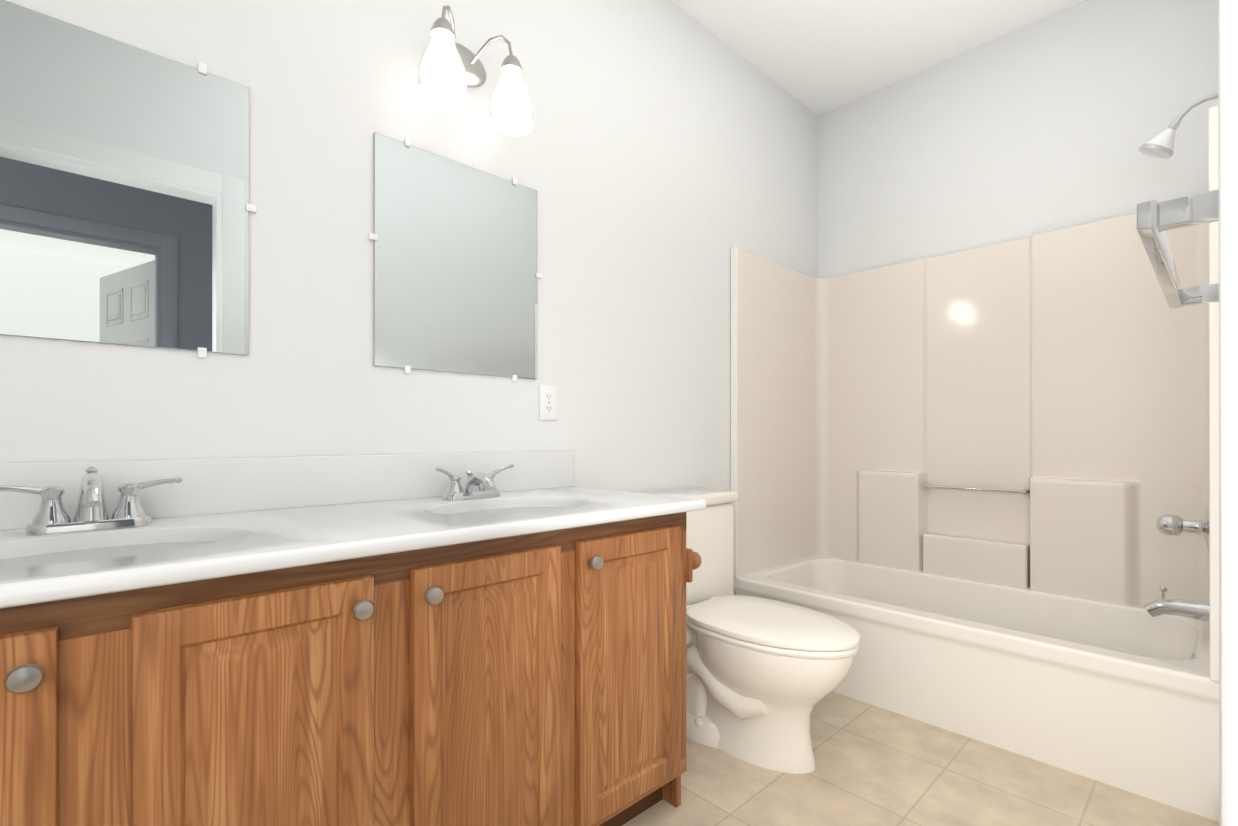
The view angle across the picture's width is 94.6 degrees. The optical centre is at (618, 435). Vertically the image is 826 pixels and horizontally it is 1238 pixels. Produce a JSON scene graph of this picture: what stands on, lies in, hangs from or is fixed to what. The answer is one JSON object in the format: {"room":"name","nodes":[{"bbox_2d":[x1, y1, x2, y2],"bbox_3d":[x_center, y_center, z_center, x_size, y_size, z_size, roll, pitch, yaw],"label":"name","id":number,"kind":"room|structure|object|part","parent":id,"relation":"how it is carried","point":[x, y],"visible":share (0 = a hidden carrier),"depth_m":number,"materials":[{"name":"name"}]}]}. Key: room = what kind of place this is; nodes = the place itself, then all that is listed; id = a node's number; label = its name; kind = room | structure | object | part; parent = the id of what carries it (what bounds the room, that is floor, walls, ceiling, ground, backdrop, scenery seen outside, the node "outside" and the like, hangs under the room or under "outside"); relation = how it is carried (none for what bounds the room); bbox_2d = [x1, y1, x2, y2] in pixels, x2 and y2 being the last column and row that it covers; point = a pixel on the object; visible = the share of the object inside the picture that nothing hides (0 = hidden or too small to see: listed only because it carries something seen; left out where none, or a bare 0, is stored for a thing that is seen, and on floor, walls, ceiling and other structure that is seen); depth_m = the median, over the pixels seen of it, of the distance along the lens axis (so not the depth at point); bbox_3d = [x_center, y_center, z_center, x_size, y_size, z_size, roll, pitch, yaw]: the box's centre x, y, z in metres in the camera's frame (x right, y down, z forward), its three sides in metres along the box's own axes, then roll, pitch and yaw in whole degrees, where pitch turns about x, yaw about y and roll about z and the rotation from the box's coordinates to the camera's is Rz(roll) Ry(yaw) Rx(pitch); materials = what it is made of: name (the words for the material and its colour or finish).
{"room":"bathroom","nodes":[
{"label":"bathroom","id":0,"kind":"room"},
{"bbox_2d":[0,450,573,529],"bbox_3d":[-0.726,0.110,1.379,1.570,0.121,0.020,0,0,-43],"label":"backsplash","id":1,"kind":"structure","parent":0,"relation":"attached to","point":[59,493],"depth_m":1.27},
{"bbox_2d":[0,0,817,595],"bbox_3d":[-0.199,-0.369,1.972,3.650,2.740,0.110,0,0,-43],"label":"wall","id":2,"kind":"structure","parent":0,"point":[662,156],"depth_m":1.71,"materials":[{"name":"white paint"}]},
{"bbox_2d":[0,0,256,357],"bbox_3d":[-1.019,-0.483,1.114,0.537,0.633,0.010,0,0,-43],"label":"mirror","id":3,"kind":"object","parent":2,"relation":"attached to","point":[126,207],"visible":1,"depth_m":1.14,"materials":[{"name":"clear glass"}]},
{"bbox_2d":[368,133,541,381],"bbox_3d":[-0.447,-0.482,1.655,0.541,0.633,0.010,0,0,-43],"label":"mirror","id":4,"kind":"object","parent":2,"relation":"attached to","point":[457,275],"visible":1,"depth_m":1.63,"materials":[{"name":"clear glass"}]},
{"bbox_2d":[417,5,533,135],"bbox_3d":[-0.402,-1.017,1.583,0.336,0.254,0.177,0,0,-43],"label":"sconce","id":5,"kind":"object","parent":2,"relation":"attached to","point":[450,70],"visible":1,"depth_m":1.58,"materials":[{"name":"white glass"}]},
{"bbox_2d":[539,385,556,419],"bbox_3d":[-0.230,-0.106,1.861,0.070,0.114,0.007,0,0,-43],"label":"electrical outlet plate","id":6,"kind":"object","parent":2,"relation":"attached to","point":[547,402],"visible":1,"depth_m":1.86,"materials":[{"name":"white plastic"}]},
{"bbox_2d":[671,0,1085,115],"bbox_3d":[0.362,-1.780,1.381,3.650,0.080,1.744,0,0,-43],"label":"ceiling","id":7,"kind":"structure","parent":0,"point":[819,57],"depth_m":2.48,"materials":[{"name":"white paint"}]},
{"bbox_2d":[622,691,1219,825],"bbox_3d":[0.362,1.040,1.376,3.650,0.080,1.744,0,0,-43],"label":"floor","id":8,"kind":"structure","parent":0,"point":[877,766],"depth_m":1.62,"materials":[{"name":"tile"}]},
{"bbox_2d":[0,506,705,825],"bbox_3d":[-0.515,0.597,1.198,1.628,0.804,0.572,0,0,-43],"label":"bathroom vanity","id":9,"kind":"object","parent":8,"relation":"on","point":[486,638],"depth_m":0.94,"materials":[{"name":"brown wood"}]},
{"bbox_3d":[-0.796,0.554,0.573,0.332,0.639,0.050,0,0,-43],"label":"door","id":10,"kind":"part","parent":9,"relation":"part of","materials":[{"name":"brown wood"}]},
{"bbox_3d":[-0.514,0.554,0.840,0.309,0.639,0.050,0,0,-43],"label":"door","id":11,"kind":"part","parent":9,"relation":"part of","materials":[{"name":"brown wood"}]},
{"bbox_2d":[0,486,705,597],"bbox_3d":[-0.536,0.212,1.179,1.570,0.086,0.572,0,0,-43],"label":"countertop","id":12,"kind":"structure","parent":9,"relation":"on","point":[32,558],"depth_m":1.03,"materials":[{"name":"white stone"}]},
{"bbox_2d":[0,466,182,535],"bbox_3d":[-0.914,0.113,0.991,0.258,0.113,0.150,0,0,-43],"label":"faucet","id":13,"kind":"object","parent":12,"relation":"on","point":[129,518],"depth_m":1.01,"materials":[{"name":"silver metal"}]},
{"bbox_2d":[435,464,513,500],"bbox_3d":[-0.371,0.125,1.520,0.234,0.090,0.134,0,0,-43],"label":"faucet","id":14,"kind":"object","parent":12,"relation":"on","point":[472,491],"depth_m":1.51,"materials":[{"name":"silver metal"}]},
{"bbox_3d":[-0.235,0.555,1.103,0.325,0.639,0.050,0,0,-43],"label":"door","id":15,"kind":"part","parent":9,"relation":"part of","materials":[{"name":"brown wood"}]},
{"bbox_3d":[0.044,0.555,1.367,0.340,0.639,0.050,0,0,-43],"label":"door","id":16,"kind":"part","parent":9,"relation":"part of","materials":[{"name":"brown wood"}]},
{"bbox_2d":[645,488,860,773],"bbox_3d":[0.400,0.607,1.897,0.512,0.787,0.792,0,0,-43],"label":"toilet","id":17,"kind":"object","parent":8,"relation":"on","point":[764,676],"visible":0.77,"depth_m":1.74,"materials":[{"name":"white ceramic"}]},
{"bbox_2d":[731,93,1219,821],"bbox_3d":[1.313,-0.033,2.277,0.807,2.068,1.519,0,0,-43],"label":"bathtub","id":18,"kind":"object","parent":8,"relation":"on","point":[977,489],"visible":0.85,"depth_m":2.30,"materials":[{"name":"white plastic"}]},
{"bbox_2d":[818,0,1217,277],"bbox_3d":[1.648,-0.368,2.595,0.110,2.740,1.524,0,0,-43],"label":"wall","id":19,"kind":"structure","parent":0,"point":[1056,121],"depth_m":2.43,"materials":[{"name":"white paint"}]},
{"bbox_3d":[1.312,-0.371,1.152,2.580,2.740,0.110,0,0,-43],"label":"wall","id":20,"kind":"structure","parent":0,"visible":0},
{"bbox_2d":[1136,189,1218,308],"bbox_3d":[0.837,-0.251,0.833,0.602,0.052,0.078,0,0,-43],"label":"towel rail","id":21,"kind":"object","parent":20,"relation":"attached to","point":[1156,220],"visible":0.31,"depth_m":0.66,"materials":[{"name":"silver metal"}]},
{"bbox_2d":[1218,0,1237,825],"bbox_3d":[0.364,-0.074,0.339,0.085,2.145,0.010,0,0,-43],"label":"door","id":22,"kind":"structure","parent":20,"relation":"in","point":[1228,338],"depth_m":0.31,"materials":[{"name":"white"}]}
]}

